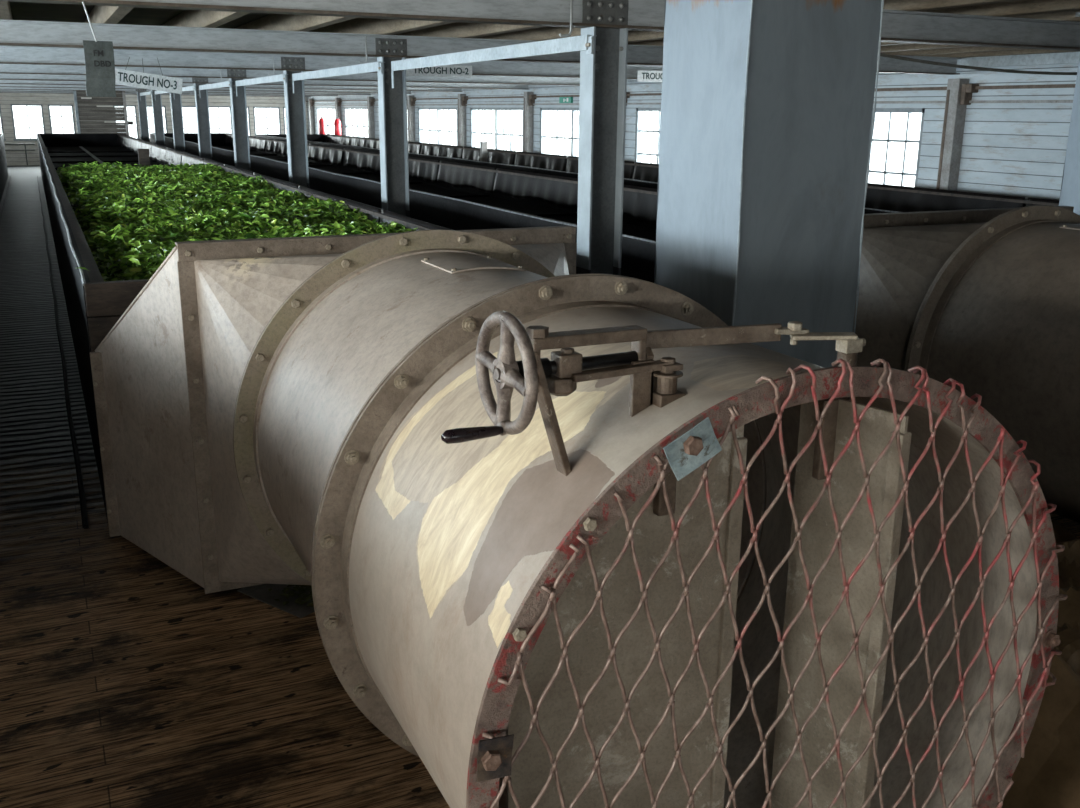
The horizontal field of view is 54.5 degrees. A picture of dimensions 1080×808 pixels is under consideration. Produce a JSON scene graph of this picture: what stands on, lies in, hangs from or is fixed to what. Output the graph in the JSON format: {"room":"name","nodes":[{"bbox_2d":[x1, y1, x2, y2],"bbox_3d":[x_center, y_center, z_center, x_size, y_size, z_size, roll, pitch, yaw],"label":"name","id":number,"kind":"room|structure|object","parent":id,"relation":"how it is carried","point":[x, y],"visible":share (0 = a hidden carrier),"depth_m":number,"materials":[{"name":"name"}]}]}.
{"room":"tea factory","nodes":[
{"label":"tea factory","id":0,"kind":"room"},
{"bbox_2d":[9,1,269,47],"bbox_3d":[-4.938,-4.865,14.583,12.500,0.050,38.200,-7,17,-24],"label":"ceiling","id":1,"kind":"structure","parent":0,"point":[30,11],"depth_m":8.22,"materials":[{"name":"wood"}]},
{"bbox_2d":[0,1,12,19],"bbox_3d":[-6.867,-4.527,13.738,0.080,0.170,37.800,-7,17,-24],"label":"joist","id":2,"kind":"object","parent":1,"relation":"attached to","point":[5,9],"visible":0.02,"depth_m":6.07,"materials":[{"name":"beige wood"}]},
{"bbox_2d":[84,5,133,23],"bbox_3d":[-6.306,-4.593,13.993,0.080,0.170,37.800,-7,17,-24],"label":"joist","id":3,"kind":"object","parent":1,"relation":"attached to","point":[99,14],"visible":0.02,"depth_m":6.56,"materials":[{"name":"beige wood"}]},
{"bbox_2d":[125,10,248,50],"bbox_3d":[-5.745,-4.659,14.248,0.080,0.170,37.800,-7,17,-24],"label":"joist","id":4,"kind":"object","parent":1,"relation":"attached to","point":[188,18],"visible":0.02,"depth_m":7.04,"materials":[{"name":"beige wood"}]},
{"bbox_2d":[190,14,355,52],"bbox_3d":[-5.184,-4.725,14.503,0.080,0.170,37.800,-7,17,-24],"label":"joist","id":5,"kind":"object","parent":1,"relation":"attached to","point":[280,22],"visible":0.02,"depth_m":7.37,"materials":[{"name":"beige wood"}]},
{"bbox_2d":[255,18,453,54],"bbox_3d":[-4.622,-4.791,14.759,0.080,0.170,37.800,-7,17,-24],"label":"joist","id":6,"kind":"object","parent":1,"relation":"attached to","point":[356,25],"visible":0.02,"depth_m":7.63,"materials":[{"name":"beige wood"}]},
{"bbox_2d":[320,22,545,55],"bbox_3d":[-4.061,-4.857,15.014,0.080,0.170,37.800,-7,17,-24],"label":"joist","id":7,"kind":"object","parent":1,"relation":"attached to","point":[456,29],"visible":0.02,"depth_m":7.74,"materials":[{"name":"beige wood"}]},
{"bbox_2d":[353,26,629,56],"bbox_3d":[-3.500,-4.923,15.269,0.080,0.170,37.800,-7,17,-24],"label":"joist","id":8,"kind":"object","parent":1,"relation":"attached to","point":[542,33],"visible":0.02,"depth_m":8.05,"materials":[{"name":"beige wood"}]},
{"bbox_2d":[515,0,1079,61],"bbox_3d":[-2.378,-5.054,15.779,0.080,0.170,37.800,-7,17,-24],"label":"joist","id":9,"kind":"object","parent":1,"relation":"attached to","point":[1024,7],"visible":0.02,"depth_m":5.64,"materials":[{"name":"beige wood"}]},
{"bbox_2d":[645,43,970,65],"bbox_3d":[-0.694,-5.252,16.545,0.080,0.170,37.800,-7,17,-24],"label":"joist","id":10,"kind":"object","parent":1,"relation":"attached to","point":[903,47],"visible":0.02,"depth_m":8.71,"materials":[{"name":"wood"}]},
{"bbox_2d":[548,10,1079,62],"bbox_3d":[-1.817,-5.120,16.035,0.080,0.170,37.800,-7,17,-24],"label":"joist","id":11,"kind":"object","parent":1,"relation":"attached to","point":[1065,15],"visible":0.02,"depth_m":6.09,"materials":[{"name":"beige wood"}]},
{"bbox_2d":[628,0,1021,42],"bbox_3d":[-2.939,-4.988,15.524,0.080,0.170,37.800,-7,17,-24],"label":"joist","id":12,"kind":"object","parent":1,"relation":"attached to","point":[904,5],"visible":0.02,"depth_m":5.45,"materials":[{"name":"beige wood"}]},
{"bbox_2d":[881,42,914,45],"bbox_3d":[-1.255,-5.186,16.290,0.080,0.170,37.800,-7,17,-24],"label":"joist","id":13,"kind":"object","parent":1,"relation":"attached to","point":[882,43],"visible":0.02,"depth_m":8.11,"materials":[{"name":"beige wood"}]},
{"bbox_2d":[880,46,1022,55],"bbox_3d":[-0.133,-5.318,16.800,0.080,0.170,37.800,-7,17,-24],"label":"joist","id":14,"kind":"object","parent":1,"relation":"attached to","point":[972,48],"visible":0.02,"depth_m":9.16,"materials":[{"name":"wood"}]},
{"bbox_2d":[917,49,1079,57],"bbox_3d":[0.428,-5.384,17.055,0.080,0.170,37.800,-7,17,-24],"label":"joist","id":15,"kind":"object","parent":1,"relation":"attached to","point":[1021,51],"visible":0.02,"depth_m":9.43,"materials":[{"name":"wood"}]},
{"bbox_2d":[0,93,308,165],"bbox_3d":[-13.073,-8.403,31.497,12.250,2.362,0.120,-7,17,-24],"label":"wall","id":16,"kind":"structure","parent":0,"point":[14,158],"depth_m":30.85,"materials":[{"name":"white wood"}]},
{"bbox_2d":[0,105,5,140],"bbox_3d":[-15.947,-8.102,30.156,0.940,1.030,0.120,-7,17,-24],"label":"window","id":17,"kind":"structure","parent":16,"relation":"in","point":[0,105],"depth_m":30.32,"materials":[{"name":"white wood"}]},
{"bbox_2d":[10,104,45,140],"bbox_3d":[-14.933,-8.221,30.617,0.900,1.030,0.120,-7,17,-24],"label":"window","id":18,"kind":"structure","parent":16,"relation":"in","point":[26,105],"depth_m":30.57,"materials":[{"name":"white wood"}]},
{"bbox_2d":[48,104,75,133],"bbox_3d":[-14.118,-8.316,30.988,0.740,1.030,0.120,-7,17,-24],"label":"window","id":19,"kind":"structure","parent":16,"relation":"in","point":[49,105],"depth_m":30.91,"materials":[{"name":"white wood"}]},
{"bbox_2d":[113,105,139,138],"bbox_3d":[-12.521,-8.504,31.714,0.710,1.030,0.120,-7,17,-24],"label":"window","id":20,"kind":"structure","parent":16,"relation":"in","point":[134,106],"depth_m":31.73,"materials":[{"name":"white wood"}]},
{"bbox_2d":[0,100,307,104],"bbox_3d":[-13.031,-8.997,31.251,12.250,0.040,0.050,-7,17,-24],"label":"trim","id":21,"kind":"structure","parent":16,"relation":"attached to","point":[0,100],"depth_m":31.98,"materials":[{"name":"white wood"}]},
{"bbox_2d":[147,105,167,132],"bbox_3d":[-11.774,-8.592,32.054,0.760,1.030,0.120,-7,17,-24],"label":"window","id":22,"kind":"structure","parent":16,"relation":"in","point":[147,105],"depth_m":32.11,"materials":[{"name":"white wood"}]},
{"bbox_2d":[182,106,196,132],"bbox_3d":[-10.937,-8.690,32.435,0.810,1.030,0.120,-7,17,-24],"label":"window","id":23,"kind":"structure","parent":16,"relation":"in","point":[186,128],"depth_m":32.41,"materials":[{"name":"white wood"}]},
{"bbox_2d":[209,106,232,133],"bbox_3d":[-10.045,-8.795,32.840,0.840,1.030,0.120,-7,17,-24],"label":"window","id":24,"kind":"structure","parent":16,"relation":"in","point":[218,107],"depth_m":32.84,"materials":[{"name":"white wood"}]},
{"bbox_2d":[247,106,250,135],"bbox_3d":[-9.375,-8.873,33.145,0.460,1.030,0.120,-7,17,-24],"label":"window","id":25,"kind":"structure","parent":16,"relation":"in","point":[247,106],"depth_m":33.17,"materials":[{"name":"white wood"}]},
{"bbox_2d":[253,106,280,136],"bbox_3d":[-8.705,-8.952,33.449,0.900,1.030,0.120,-7,17,-24],"label":"window","id":26,"kind":"structure","parent":16,"relation":"in","point":[266,117],"depth_m":33.41,"materials":[{"name":"white wood"}]},
{"bbox_2d":[283,107,285,133],"bbox_3d":[-7.990,-9.036,33.774,0.600,1.030,0.120,-7,17,-24],"label":"window","id":27,"kind":"structure","parent":16,"relation":"in","point":[284,117],"depth_m":33.62,"materials":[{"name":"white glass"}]},
{"bbox_2d":[0,165,1079,807],"bbox_3d":[-4.960,-2.518,15.238,12.500,0.100,38.200,-7,17,-24],"label":"floor","id":28,"kind":"structure","parent":0,"point":[124,683],"depth_m":3.26,"materials":[{"name":"brown wood"}]},
{"bbox_2d":[0,134,7,202],"bbox_3d":[-8.763,-2.953,14.577,1.974,1.024,25.703,-7,17,-24],"label":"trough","id":29,"kind":"object","parent":28,"relation":"on","point":[3,162],"visible":1,"depth_m":23.00,"materials":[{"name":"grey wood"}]},
{"bbox_2d":[0,176,10,221],"bbox_3d":[-7.714,-2.517,14.927,0.030,0.022,25.000,-7,17,-24],"label":"strip","id":30,"kind":"object","parent":28,"relation":"on","point":[10,176],"visible":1,"depth_m":19.07,"materials":[{"name":"grey metal"}]},
{"bbox_2d":[4,143,34,164],"bbox_3d":[-15.459,-7.226,30.367,1.550,0.620,0.040,-7,17,-24],"label":"pipe rail","id":31,"kind":"object","parent":28,"relation":"on","point":[24,144],"visible":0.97,"depth_m":30.51,"materials":[{"name":"grey metal"}]},
{"bbox_2d":[37,176,88,528],"bbox_3d":[-7.171,-2.580,15.174,0.030,0.022,25.000,-7,17,-24],"label":"strip","id":32,"kind":"object","parent":28,"relation":"on","point":[69,414],"visible":1,"depth_m":5.94,"materials":[{"name":"black metal"}]},
{"bbox_2d":[73,91,132,135],"bbox_3d":[-11.314,-7.098,27.334,1.370,2.116,0.090,-7,17,-24],"label":"wall","id":33,"kind":"structure","parent":28,"relation":"on","point":[90,117],"depth_m":27.17,"materials":[{"name":"grey paint"}]},
{"bbox_2d":[136,89,149,141],"bbox_3d":[-9.410,-6.447,24.968,0.260,2.165,0.210,-7,17,-24],"label":"steel column","id":34,"kind":"structure","parent":28,"relation":"on","point":[142,106],"depth_m":24.85,"materials":[{"name":"metal"}]},
{"bbox_2d":[0,87,370,94],"bbox_3d":[-9.844,-7.384,24.491,12.110,0.150,0.110,-7,17,-24],"label":"ceiling beam","id":35,"kind":"structure","parent":34,"relation":"on","point":[6,88],"depth_m":25.14,"materials":[{"name":"blue paint"}]},
{"bbox_2d":[151,90,164,145],"bbox_3d":[-8.024,-5.643,22.129,0.260,2.165,0.210,-7,17,-24],"label":"steel column","id":36,"kind":"structure","parent":28,"relation":"on","point":[156,104],"depth_m":22.02,"materials":[{"name":"metal"}]},
{"bbox_2d":[140,91,152,99],"bbox_3d":[-8.721,-6.814,23.236,0.053,0.185,3.170,-6,17,-23],"label":"tie angle","id":37,"kind":"object","parent":36,"relation":"attached to","point":[149,92],"visible":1,"depth_m":23.09,"materials":[{"name":"paint"}]},
{"bbox_2d":[0,84,410,93],"bbox_3d":[-8.459,-6.580,21.651,12.110,0.150,0.110,-7,17,-24],"label":"ceiling beam","id":38,"kind":"structure","parent":36,"relation":"on","point":[1,85],"depth_m":22.38,"materials":[{"name":"blue paint"}]},
{"bbox_2d":[169,92,185,151],"bbox_3d":[-6.639,-4.838,19.290,0.260,2.165,0.210,-7,17,-24],"label":"steel column","id":39,"kind":"structure","parent":28,"relation":"on","point":[176,104],"depth_m":19.19,"materials":[{"name":"metal"}]},
{"bbox_2d":[154,91,168,99],"bbox_3d":[-7.335,-6.010,20.397,0.053,0.185,3.170,-6,17,-23],"label":"tie angle","id":40,"kind":"object","parent":39,"relation":"attached to","point":[155,92],"visible":0.69,"depth_m":20.73,"materials":[{"name":"paint"}]},
{"bbox_2d":[0,80,462,91],"bbox_3d":[-7.073,-5.776,18.812,12.110,0.150,0.110,-7,17,-24],"label":"ceiling beam","id":41,"kind":"structure","parent":39,"relation":"on","point":[32,82],"depth_m":19.73,"materials":[{"name":"blue paint"}]},
{"bbox_2d":[192,78,212,159],"bbox_3d":[-5.253,-4.034,16.450,0.260,2.165,0.210,-7,17,-24],"label":"steel column","id":42,"kind":"structure","parent":28,"relation":"on","point":[202,105],"depth_m":16.33,"materials":[{"name":"metal"}]},
{"bbox_2d":[174,86,193,98],"bbox_3d":[-5.950,-5.206,17.558,0.053,0.185,3.170,-6,17,-23],"label":"tie angle","id":43,"kind":"object","parent":42,"relation":"attached to","point":[189,88],"visible":0.64,"depth_m":16.89,"materials":[{"name":"paint"}]},
{"bbox_2d":[0,74,529,89],"bbox_3d":[-5.688,-4.972,15.973,12.110,0.150,0.110,-7,17,-24],"label":"ceiling beam","id":44,"kind":"structure","parent":42,"relation":"on","point":[43,77],"depth_m":17.00,"materials":[{"name":"blue paint"}]},
{"bbox_2d":[227,69,250,170],"bbox_3d":[-3.868,-3.230,13.611,0.260,2.165,0.210,-7,17,-24],"label":"steel column","id":45,"kind":"structure","parent":28,"relation":"on","point":[239,102],"depth_m":13.48,"materials":[{"name":"metal"}]},
{"bbox_2d":[199,81,232,97],"bbox_3d":[-4.564,-4.402,14.718,0.053,0.185,3.170,-6,17,-23],"label":"tie angle","id":46,"kind":"object","parent":45,"relation":"attached to","point":[220,84],"visible":1,"depth_m":14.51,"materials":[{"name":"paint"}]},
{"bbox_2d":[0,64,579,85],"bbox_3d":[-4.302,-4.168,13.134,12.110,0.150,0.110,-7,17,-24],"label":"ceiling beam","id":47,"kind":"structure","parent":45,"relation":"on","point":[4,68],"depth_m":13.46,"materials":[{"name":"blue paint"}]},
{"bbox_2d":[37,133,451,521],"bbox_3d":[-6.303,-3.246,15.695,1.980,1.033,25.703,-7,17,-24],"label":"trough","id":48,"kind":"object","parent":28,"relation":"on","point":[94,305],"depth_m":6.89,"materials":[{"name":"grey metal"}]},
{"bbox_2d":[138,149,149,166],"bbox_3d":[-5.339,-3.224,14.164,0.140,0.429,0.060,-7,17,-24],"label":"post","id":49,"kind":"object","parent":48,"relation":"on","point":[143,154],"visible":0.57,"depth_m":14.11,"materials":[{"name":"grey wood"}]},
{"bbox_2d":[55,161,417,281],"bbox_3d":[-3.173,-1.766,9.218,1.892,0.416,11.032,-7,17,-24],"label":"tea leaves","id":50,"kind":"object","parent":48,"relation":"on","point":[130,218],"visible":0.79,"depth_m":7.19,"materials":[{"name":"green plant"}]},
{"bbox_2d":[237,584,314,617],"bbox_3d":[-0.893,0.676,3.705,0.340,0.004,0.170,12,19,35],"label":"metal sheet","id":51,"kind":"object","parent":28,"relation":"on","point":[260,592],"visible":0.51,"depth_m":3.69,"materials":[{"name":"black metal"}]},
{"bbox_2d":[268,585,313,606],"bbox_3d":[-0.794,0.656,3.743,0.327,0.012,0.283,-7,17,-24],"label":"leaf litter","id":52,"kind":"object","parent":51,"relation":"on","point":[299,599],"visible":0.28,"depth_m":3.69,"materials":[{"name":"black"}]},
{"bbox_2d":[281,57,309,187],"bbox_3d":[-2.482,-2.426,10.772,0.260,2.165,0.210,-7,17,-24],"label":"steel column","id":53,"kind":"structure","parent":28,"relation":"on","point":[295,108],"depth_m":10.64,"materials":[{"name":"metal"}]},
{"bbox_2d":[236,74,288,95],"bbox_3d":[-3.179,-3.597,11.879,0.053,0.185,3.170,-6,17,-23],"label":"tie angle","id":54,"kind":"object","parent":53,"relation":"attached to","point":[275,78],"visible":1,"depth_m":11.63,"materials":[{"name":"paint"}]},
{"bbox_2d":[0,46,662,78],"bbox_3d":[-2.917,-3.364,10.294,12.110,0.150,0.110,-7,17,-24],"label":"ceiling beam","id":55,"kind":"structure","parent":53,"relation":"on","point":[8,54],"depth_m":10.24,"materials":[{"name":"blue paint"}]},
{"bbox_2d":[115,57,182,93],"bbox_3d":[-3.726,-3.093,9.865,0.693,0.331,0.014,-7,17,-24],"label":"sign","id":56,"kind":"object","parent":55,"relation":"hanging from","point":[125,77],"visible":0.95,"depth_m":9.89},
{"bbox_2d":[406,65,471,76],"bbox_3d":[-1.057,-3.512,11.050,0.730,0.118,0.014,-7,17,-24],"label":"sign","id":57,"kind":"object","parent":55,"relation":"hanging from","point":[446,70],"visible":0.93,"depth_m":11.06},
{"bbox_2d":[637,70,662,81],"bbox_3d":[1.437,-3.805,12.184,0.700,0.125,0.014,-7,17,-24],"label":"sign","id":58,"kind":"object","parent":55,"relation":"hanging from","point":[642,75],"visible":0.48,"depth_m":12.10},
{"bbox_2d":[308,98,314,133],"bbox_3d":[-7.199,-8.645,33.235,0.135,2.000,0.275,-7,17,-24],"label":"wall post","id":59,"kind":"object","parent":28,"relation":"on","point":[311,103],"visible":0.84,"depth_m":33.11,"materials":[{"name":"grey paint"}]},
{"bbox_2d":[335,98,341,135],"bbox_3d":[-5.797,-7.831,30.361,0.135,2.000,0.275,-7,17,-24],"label":"wall post","id":60,"kind":"object","parent":28,"relation":"on","point":[337,100],"visible":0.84,"depth_m":30.18,"materials":[{"name":"grey paint"}]},
{"bbox_2d":[367,97,374,137],"bbox_3d":[-4.394,-7.017,27.487,0.135,2.000,0.275,-7,17,-24],"label":"wall post","id":61,"kind":"object","parent":28,"relation":"on","point":[371,124],"visible":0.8,"depth_m":27.36,"materials":[{"name":"grey paint"}]},
{"bbox_2d":[375,38,409,216],"bbox_3d":[-1.097,-1.622,7.933,0.260,2.165,0.210,-7,17,-24],"label":"steel column","id":62,"kind":"structure","parent":28,"relation":"on","point":[392,102],"depth_m":7.80,"materials":[{"name":"metal"}]},
{"bbox_2d":[292,62,384,92],"bbox_3d":[-1.793,-2.793,9.040,0.053,0.185,3.170,-6,17,-23],"label":"tie angle","id":63,"kind":"object","parent":62,"relation":"attached to","point":[367,67],"visible":1,"depth_m":8.71,"materials":[{"name":"paint"}]},
{"bbox_2d":[0,19,961,74],"bbox_3d":[-1.531,-2.559,7.455,12.110,0.150,0.110,-7,17,-24],"label":"ceiling beam","id":64,"kind":"structure","parent":62,"relation":"on","point":[12,32],"depth_m":7.29,"materials":[{"name":"blue paint"}]},
{"bbox_2d":[359,36,367,63],"bbox_3d":[-1.270,-2.538,7.514,0.067,0.188,0.012,-7,17,-24],"label":"hook","id":65,"kind":"object","parent":64,"relation":"hanging from","point":[365,36],"visible":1,"depth_m":7.52,"materials":[{"name":"metal"}]},
{"bbox_2d":[150,133,656,282],"bbox_3d":[-3.868,-3.537,16.801,1.990,1.043,25.703,-7,17,-24],"label":"trough","id":66,"kind":"object","parent":28,"relation":"on","point":[450,195],"visible":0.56,"depth_m":10.91,"materials":[{"name":"black metal"}]},
{"bbox_2d":[407,95,415,141],"bbox_3d":[-2.991,-6.202,24.613,0.135,2.000,0.275,-7,17,-24],"label":"wall post","id":67,"kind":"object","parent":28,"relation":"on","point":[410,98],"visible":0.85,"depth_m":24.48,"materials":[{"name":"grey paint"}]},
{"bbox_2d":[458,94,467,146],"bbox_3d":[-1.589,-5.388,21.739,0.135,2.000,0.275,-7,17,-24],"label":"wall post","id":68,"kind":"object","parent":28,"relation":"on","point":[462,101],"visible":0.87,"depth_m":21.61,"materials":[{"name":"grey metal"}]},
{"bbox_2d":[523,92,535,152],"bbox_3d":[-0.186,-4.574,18.865,0.135,2.000,0.275,-7,17,-24],"label":"wall post","id":69,"kind":"object","parent":28,"relation":"on","point":[529,100],"visible":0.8,"depth_m":18.73,"materials":[{"name":"grey metal"}]},
{"bbox_2d":[90,226,1067,807],"bbox_3d":[-0.197,0.144,3.105,1.958,1.359,3.072,-7,17,-24],"label":"duct","id":70,"kind":"object","parent":28,"relation":"on","point":[520,496],"visible":1,"depth_m":1.99,"materials":[{"name":"beige metal"}]},
{"bbox_2d":[576,0,627,275],"bbox_3d":[0.289,-0.817,5.094,0.260,2.165,0.210,-7,17,-24],"label":"steel column","id":71,"kind":"structure","parent":28,"relation":"on","point":[603,67],"depth_m":4.96,"materials":[{"name":"metal"}]},
{"bbox_2d":[391,35,596,87],"bbox_3d":[-0.408,-1.989,6.201,0.053,0.185,3.170,-6,17,-23],"label":"tie angle","id":72,"kind":"object","parent":71,"relation":"attached to","point":[575,43],"visible":1,"depth_m":5.73,"materials":[{"name":"paint"}]},
{"bbox_2d":[0,0,1079,50],"bbox_3d":[-0.145,-1.755,4.616,12.110,0.150,0.110,-7,17,-24],"label":"ceiling beam","id":73,"kind":"structure","parent":71,"relation":"on","point":[898,26],"depth_m":4.71,"materials":[{"name":"blue paint"}]},
{"bbox_2d":[82,1,115,96],"bbox_3d":[-1.653,-1.324,3.918,0.110,0.338,0.031,-7,17,-25],"label":"tag","id":74,"kind":"object","parent":73,"relation":"hanging from","point":[99,55],"visible":1,"depth_m":3.93,"materials":[{"name":"metal"}]},
{"bbox_2d":[559,0,572,36],"bbox_3d":[0.115,-1.734,4.675,0.067,0.188,0.012,-7,17,-24],"label":"hook","id":75,"kind":"object","parent":73,"relation":"hanging from","point":[571,1],"visible":1,"depth_m":4.68,"materials":[{"name":"metal"}]},
{"bbox_2d":[880,53,1076,74],"bbox_3d":[2.811,-1.895,5.841,2.903,0.114,0.016,-7,17,-24],"label":"cable","id":76,"kind":"object","parent":73,"relation":"hanging from","point":[881,54],"visible":0.87,"depth_m":5.63,"materials":[{"name":"black rubber"}]},
{"bbox_2d":[256,134,1058,213],"bbox_3d":[-1.413,-3.809,17.915,1.950,1.013,25.715,-7,17,-24],"label":"trough","id":77,"kind":"object","parent":28,"relation":"on","point":[880,198],"visible":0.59,"depth_m":13.84,"materials":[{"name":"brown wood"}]},
{"bbox_2d":[479,142,488,161],"bbox_3d":[-1.002,-4.477,18.796,0.130,0.435,0.120,-7,17,-24],"label":"post","id":78,"kind":"object","parent":77,"relation":"on","point":[483,145],"visible":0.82,"depth_m":18.74,"materials":[{"name":"grey metal"}]},
{"bbox_2d":[654,0,883,576],"bbox_3d":[0.788,-0.462,3.882,0.590,2.140,0.580,-7,17,-24],"label":"pillar","id":79,"kind":"structure","parent":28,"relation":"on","point":[766,121],"depth_m":3.57,"materials":[{"name":"blue paint"}]},
{"bbox_2d":[737,520,1079,807],"bbox_3d":[1.692,0.678,3.027,1.450,0.396,2.100,-7,17,-24],"label":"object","id":80,"kind":"structure","parent":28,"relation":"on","point":[1048,774],"depth_m":2.60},
{"bbox_2d":[936,78,978,190],"bbox_3d":[4.021,-2.132,10.243,0.135,2.000,0.275,-7,17,-24],"label":"wall post","id":81,"kind":"object","parent":28,"relation":"on","point":[959,91],"visible":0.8,"depth_m":10.11,"materials":[{"name":"grey metal"}]},
{"bbox_2d":[853,205,1079,522],"bbox_3d":[2.237,-0.117,4.240,1.958,1.296,3.036,-7,17,-24],"label":"duct","id":82,"kind":"object","parent":28,"relation":"on","point":[987,301],"visible":0.5,"depth_m":4.13,"materials":[{"name":"beige metal"}]},
{"bbox_2d":[1059,12,1079,214],"bbox_3d":[2.936,-0.797,5.157,0.590,2.140,0.580,-7,17,-24],"label":"pillar","id":83,"kind":"structure","parent":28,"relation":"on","point":[1070,187],"depth_m":5.13,"materials":[{"name":"white metal"}]},
{"bbox_2d":[307,63,1077,199],"bbox_3d":[0.627,-4.358,17.443,0.120,2.362,38.000,-7,17,-24],"label":"wall","id":84,"kind":"structure","parent":0,"point":[1009,149],"depth_m":9.96,"materials":[{"name":"white wood"}]},
{"bbox_2d":[316,107,334,134],"bbox_3d":[-6.450,-8.549,32.041,0.258,1.096,2.530,-7,17,-24],"label":"window","id":85,"kind":"structure","parent":84,"relation":"in","point":[328,119],"depth_m":32.09,"materials":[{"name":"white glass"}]},
{"bbox_2d":[319,116,331,133],"bbox_3d":[-6.402,-8.302,31.267,0.384,0.550,0.188,-7,17,-24],"label":"fire extinguisher","id":86,"kind":"object","parent":84,"relation":"attached to","point":[322,125],"visible":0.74,"depth_m":31.17,"materials":[{"name":"red paint"}]},
{"bbox_2d":[334,117,347,134],"bbox_3d":[-5.636,-7.858,29.700,0.384,0.550,0.188,-7,17,-24],"label":"fire extinguisher","id":87,"kind":"object","parent":84,"relation":"attached to","point":[337,124],"visible":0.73,"depth_m":29.60,"materials":[{"name":"red paint"}]},
{"bbox_2d":[344,107,368,137],"bbox_3d":[-5.005,-7.710,29.081,0.258,1.096,2.613,-7,17,-24],"label":"window","id":88,"kind":"structure","parent":84,"relation":"in","point":[364,126],"depth_m":29.13,"materials":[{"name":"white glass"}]},
{"bbox_2d":[418,107,456,144],"bbox_3d":[-2.215,-6.091,23.364,0.258,1.096,2.724,-7,17,-24],"label":"window","id":89,"kind":"structure","parent":84,"relation":"in","point":[439,130],"depth_m":23.42,"materials":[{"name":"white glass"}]},
{"bbox_2d":[471,108,522,151],"bbox_3d":[-0.799,-5.269,20.461,0.258,1.096,2.798,-7,17,-24],"label":"window","id":90,"kind":"structure","parent":84,"relation":"in","point":[497,134],"depth_m":20.42,"materials":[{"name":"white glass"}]},
{"bbox_2d":[540,108,578,156],"bbox_3d":[0.589,-4.464,17.618,0.258,1.096,2.650,-7,17,-24],"label":"window","id":91,"kind":"structure","parent":84,"relation":"in","point":[572,137],"depth_m":18.11,"materials":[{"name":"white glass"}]},
{"bbox_2d":[559,97,572,102],"bbox_3d":[0.433,-5.073,17.490,0.039,0.100,0.440,-7,17,-24],"label":"exit sign","id":92,"kind":"object","parent":84,"relation":"attached to","point":[561,99],"visible":1,"depth_m":17.45,"materials":[{"name":"green plastic"}]},
{"bbox_2d":[635,108,660,163],"bbox_3d":[2.001,-3.644,14.724,0.258,1.096,2.604,-7,17,-24],"label":"window","id":93,"kind":"structure","parent":84,"relation":"in","point":[639,113],"depth_m":15.59,"materials":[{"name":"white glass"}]},
{"bbox_2d":[306,100,1072,105],"bbox_3d":[0.562,-4.934,17.248,0.035,0.025,38.000,-7,17,-24],"label":"trim","id":94,"kind":"structure","parent":84,"relation":"attached to","point":[970,101],"depth_m":10.73,"materials":[{"name":"grey paint"}]},
{"bbox_2d":[306,84,1075,101],"bbox_3d":[0.556,-5.056,17.211,0.050,0.030,38.000,-7,17,-24],"label":"trim","id":95,"kind":"structure","parent":84,"relation":"attached to","point":[1047,85],"depth_m":10.67,"materials":[{"name":"white wood"}]},
{"bbox_2d":[462,52,1079,88],"bbox_3d":[0.554,-5.311,17.137,0.060,0.160,38.000,-7,17,-24],"label":"trim","id":96,"kind":"structure","parent":84,"relation":"attached to","point":[1064,57],"depth_m":9.40,"materials":[{"name":"white paint"}]},
{"bbox_2d":[868,108,924,186],"bbox_3d":[3.401,-2.773,11.702,0.120,1.020,2.400,-7,17,-24],"label":"window","id":97,"kind":"structure","parent":84,"relation":"in","point":[891,111],"depth_m":10.94,"materials":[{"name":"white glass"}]},
{"bbox_3d":[-10.570,-3.043,12.351,0.120,2.362,38.000,-7,17,-24],"label":"wall","id":98,"kind":"structure","parent":0,"visible":0},
{"bbox_2d":[0,91,310,96],"bbox_3d":[-12.616,-8.993,30.169,12.110,0.150,0.110,-7,17,-24],"label":"ceiling beam","id":99,"kind":"structure","parent":98,"relation":"attached to","point":[0,91],"depth_m":30.51,"materials":[{"name":"blue paint"}]},
{"bbox_2d":[0,89,337,95],"bbox_3d":[-11.230,-8.189,27.330,12.110,0.150,0.110,-7,17,-24],"label":"ceiling beam","id":100,"kind":"structure","parent":98,"relation":"attached to","point":[0,89],"depth_m":28.09,"materials":[{"name":"blue paint"}]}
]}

